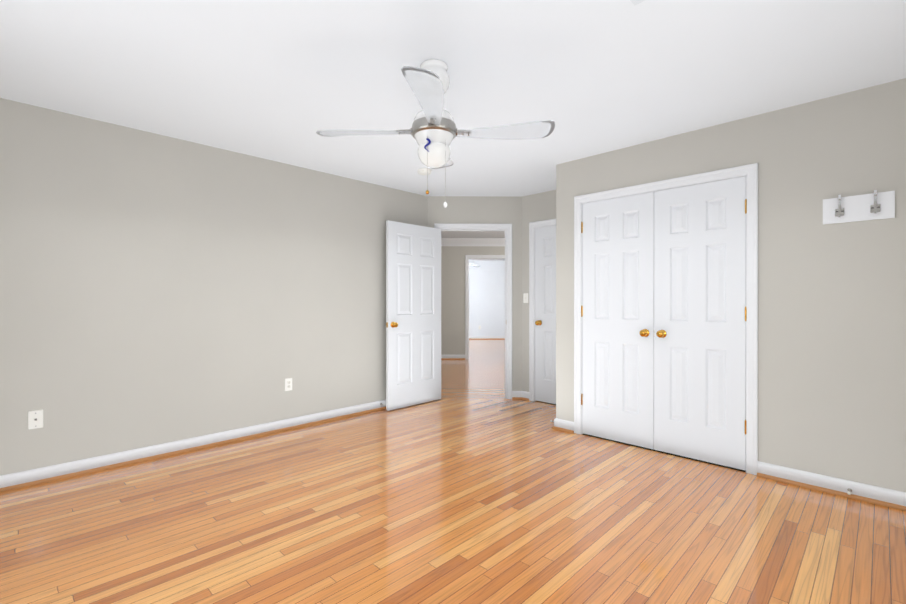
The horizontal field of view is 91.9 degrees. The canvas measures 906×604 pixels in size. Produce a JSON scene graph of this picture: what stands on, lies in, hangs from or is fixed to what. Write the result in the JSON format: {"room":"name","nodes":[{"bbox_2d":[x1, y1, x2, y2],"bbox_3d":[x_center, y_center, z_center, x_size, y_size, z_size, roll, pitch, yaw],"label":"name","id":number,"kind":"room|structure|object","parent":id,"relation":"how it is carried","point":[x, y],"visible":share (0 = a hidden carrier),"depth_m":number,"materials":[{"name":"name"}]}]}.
{"room":"empty bedroom","nodes":[
{"label":"empty bedroom","id":0,"kind":"room"},
{"bbox_2d":[0,98,427,475],"bbox_3d":[-1.825,-0.049,3.809,0.120,2.440,4.300,0,0,44],"label":"wall","id":1,"kind":"structure","parent":0,"point":[156,289],"depth_m":3.36,"materials":[{"name":"paint"}]},
{"bbox_2d":[28,409,42,429],"bbox_3d":[-2.693,0.760,2.827,0.018,0.118,0.072,0,0,44],"label":"outlet plate","id":2,"kind":"object","parent":1,"relation":"attached to","point":[35,419],"visible":1,"depth_m":2.83,"materials":[{"name":"white plastic"}]},
{"bbox_2d":[0,399,385,487],"bbox_3d":[-1.710,1.124,3.795,0.067,0.095,4.197,0,0,44],"label":"baseboard","id":3,"kind":"structure","parent":1,"relation":"attached to","point":[17,478],"depth_m":3.34,"materials":[{"name":"paint"}]},
{"bbox_2d":[0,407,385,491],"bbox_3d":[-1.704,1.161,3.783,0.067,0.021,4.188,0,0,44],"label":"trim","id":4,"kind":"structure","parent":1,"relation":"attached to","point":[18,486],"depth_m":3.33,"materials":[{"name":"brown wood"}]},
{"bbox_2d":[285,378,291,390],"bbox_3d":[-1.514,0.761,4.038,0.007,0.115,0.070,0,0,44],"label":"electrical outlet","id":5,"kind":"object","parent":1,"relation":"attached to","point":[288,384],"visible":1,"depth_m":4.03,"materials":[{"name":"white plastic"}]},
{"bbox_2d":[0,339,905,603],"bbox_3d":[0.542,1.189,7.438,10.773,0.050,12.555,0,0,44],"label":"floor","id":6,"kind":"structure","parent":0,"point":[479,501],"depth_m":2.31,"materials":[{"name":"brown wood"}]},
{"bbox_2d":[0,0,905,260],"bbox_3d":[0.542,-1.301,7.434,10.773,0.050,12.555,0,0,44],"label":"ceiling","id":7,"kind":"structure","parent":0,"point":[283,81],"depth_m":2.39,"materials":[{"name":"paint"}]},
{"bbox_2d":[417,168,431,174],"bbox_3d":[-0.274,-1.250,4.216,0.136,0.038,0.136,0,0,44],"label":"smoke detector","id":8,"kind":"object","parent":7,"relation":"attached to","point":[421,171],"visible":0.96,"depth_m":4.17,"materials":[{"name":"white plastic"}]},
{"bbox_2d":[316,59,554,207],"bbox_3d":[-0.102,-0.881,2.353,0.969,0.770,0.969,0,0,-41],"label":"fan","id":9,"kind":"object","parent":7,"relation":"hanging from","point":[433,131],"visible":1,"depth_m":2.28,"materials":[{"name":"white plastic"}]},
{"bbox_2d":[630,0,645,4],"bbox_3d":[0.792,-1.261,1.631,0.350,0.007,0.300,0,0,44],"label":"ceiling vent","id":10,"kind":"object","parent":7,"relation":"in","point":[635,2],"visible":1,"depth_m":1.83,"materials":[{"name":"white"}]},
{"bbox_2d":[441,246,504,354],"bbox_3d":[0.406,-0.059,8.942,4.100,2.440,0.120,0,0,-1],"label":"wall","id":11,"kind":"structure","parent":0,"point":[452,300],"depth_m":8.88,"materials":[{"name":"paint"}]},
{"bbox_2d":[441,355,464,357],"bbox_3d":[-1.154,1.116,7.598,2.471,0.095,3.798,0,0,44],"label":"baseboard","id":12,"kind":"structure","parent":11,"relation":"attached to","point":[452,356],"depth_m":8.87,"materials":[{"name":"paint"}]},
{"bbox_2d":[441,238,504,245],"bbox_3d":[0.425,-1.200,7.140,4.100,0.150,3.480,0,0,-1],"label":"crown molding","id":13,"kind":"structure","parent":11,"relation":"attached to","point":[472,241],"depth_m":8.82,"materials":[{"name":"paint"}]},
{"bbox_2d":[465,255,504,358],"bbox_3d":[0.721,0.105,8.946,0.948,2.112,0.154,0,0,-1],"label":"trim","id":14,"kind":"structure","parent":11,"relation":"attached to","point":[467,257],"depth_m":8.87,"materials":[{"name":"paint"}]},
{"bbox_2d":[428,196,521,390],"bbox_3d":[0.264,-0.052,5.341,1.140,2.440,0.120,0,0,-1],"label":"wall","id":15,"kind":"structure","parent":0,"point":[479,210],"depth_m":5.28,"materials":[{"name":"paint"}]},
{"bbox_2d":[386,220,440,410],"bbox_3d":[-0.423,0.144,4.975,0.166,2.030,0.812,0,0,44],"label":"entry door","id":16,"kind":"structure","parent":15,"relation":"in","point":[413,314],"depth_m":4.92,"materials":[{"name":"paint"}]},
{"bbox_2d":[434,223,511,398],"bbox_3d":[0.243,0.112,5.341,0.938,2.112,0.154,0,0,-1],"label":"trim","id":17,"kind":"structure","parent":15,"relation":"attached to","point":[507,228],"depth_m":5.27,"materials":[{"name":"paint"}]},
{"bbox_2d":[469,260,504,335],"bbox_3d":[1.107,-0.068,13.650,4.200,2.440,0.120,0,0,-1],"label":"wall","id":18,"kind":"structure","parent":0,"point":[487,296],"depth_m":13.59,"materials":[{"name":"paint"}]},
{"bbox_2d":[469,336,504,338],"bbox_3d":[1.132,1.109,11.302,4.200,0.095,4.580,0,0,-1],"label":"baseboard","id":19,"kind":"structure","parent":18,"relation":"attached to","point":[480,337],"depth_m":13.58,"materials":[{"name":"paint"}]},
{"bbox_2d":[522,190,555,391],"bbox_3d":[1.201,-0.051,5.011,0.989,2.440,0.120,0,0,44],"label":"wall","id":20,"kind":"structure","parent":0,"point":[539,207],"depth_m":5.23,"materials":[{"name":"paint"}]},
{"bbox_2d":[512,397,528,400],"bbox_3d":[0.804,1.158,5.233,0.188,0.021,0.095,0,0,44],"label":"trim","id":21,"kind":"structure","parent":20,"relation":"attached to","point":[522,398],"depth_m":5.26,"materials":[{"name":"brown wood"}]},
{"bbox_2d":[512,391,528,398],"bbox_3d":[0.810,1.121,5.245,0.198,0.095,0.096,0,0,44],"label":"baseboard","id":22,"kind":"structure","parent":20,"relation":"attached to","point":[524,394],"depth_m":5.27,"materials":[{"name":"paint"}]},
{"bbox_2d":[523,293,527,302],"bbox_3d":[0.867,-0.047,5.241,0.070,0.115,0.019,0,0,44],"label":"light switch","id":23,"kind":"object","parent":20,"relation":"attached to","point":[525,297],"visible":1,"depth_m":5.25,"materials":[{"name":"white plastic"}]},
{"bbox_2d":[529,219,555,400],"bbox_3d":[1.218,0.113,4.984,0.748,2.112,0.138,0,0,44],"label":"trim","id":24,"kind":"structure","parent":20,"relation":"attached to","point":[538,224],"depth_m":5.17,"materials":[{"name":"paint"}]},
{"bbox_2d":[535,225,555,403],"bbox_3d":[1.179,0.144,4.934,0.622,2.030,0.100,0,0,44],"label":"door","id":25,"kind":"structure","parent":20,"relation":"in","point":[545,314],"depth_m":5.07,"materials":[{"name":"paint"}]},
{"bbox_2d":[556,162,567,420],"bbox_3d":[1.318,-0.050,4.339,0.120,2.440,0.916,0,0,44],"label":"wall","id":26,"kind":"structure","parent":0,"point":[561,290],"depth_m":4.01,"materials":[{"name":"paint"}]},
{"bbox_2d":[551,426,573,432],"bbox_3d":[1.253,1.160,4.289,0.278,0.021,0.815,0,0,44],"label":"trim","id":27,"kind":"structure","parent":26,"relation":"attached to","point":[562,429],"depth_m":3.98,"materials":[{"name":"brown wood"}]},
{"bbox_2d":[554,418,573,430],"bbox_3d":[1.264,1.123,4.300,0.278,0.095,0.810,0,0,44],"label":"baseboard","id":28,"kind":"structure","parent":26,"relation":"attached to","point":[564,424],"depth_m":3.98,"materials":[{"name":"paint"}]},
{"bbox_2d":[568,78,905,491],"bbox_3d":[2.013,-0.048,3.101,2.605,2.440,0.120,0,0,44],"label":"wall","id":29,"kind":"structure","parent":0,"point":[831,350],"depth_m":2.74,"materials":[{"name":"paint"}]},
{"bbox_2d":[581,192,653,448],"bbox_3d":[1.345,0.146,3.656,0.627,2.030,0.100,0,0,44],"label":"closet door","id":30,"kind":"structure","parent":29,"relation":"in","point":[617,316],"depth_m":3.64,"materials":[{"name":"paint"}]},
{"bbox_2d":[574,163,757,474],"bbox_3d":[1.614,0.116,3.481,1.366,2.112,0.138,0,0,44],"label":"trim","id":31,"kind":"structure","parent":29,"relation":"attached to","point":[750,172],"depth_m":3.01,"materials":[{"name":"paint"}]},
{"bbox_2d":[654,176,746,469],"bbox_3d":[1.794,0.147,3.216,0.627,2.030,0.100,0,0,44],"label":"closet door","id":32,"kind":"structure","parent":29,"relation":"in","point":[700,313],"depth_m":3.21,"materials":[{"name":"paint"}]},
{"bbox_2d":[757,461,905,505],"bbox_3d":[2.479,1.126,2.554,1.170,0.095,0.014,0,0,44],"label":"baseboard","id":33,"kind":"structure","parent":29,"relation":"attached to","point":[862,489],"depth_m":2.69,"materials":[{"name":"paint"}]},
{"bbox_2d":[757,473,905,510],"bbox_3d":[2.468,1.163,2.543,1.170,0.021,0.019,0,0,44],"label":"trim","id":34,"kind":"structure","parent":29,"relation":"attached to","point":[857,497],"depth_m":2.67,"materials":[{"name":"brown wood"}]},
{"bbox_2d":[823,190,894,224],"bbox_3d":[2.399,-0.563,2.599,0.315,0.163,0.056,0,0,44],"label":"hook rail","id":35,"kind":"object","parent":29,"relation":"attached to","point":[875,205],"visible":1,"depth_m":2.60,"materials":[{"name":"paint"}]}
]}

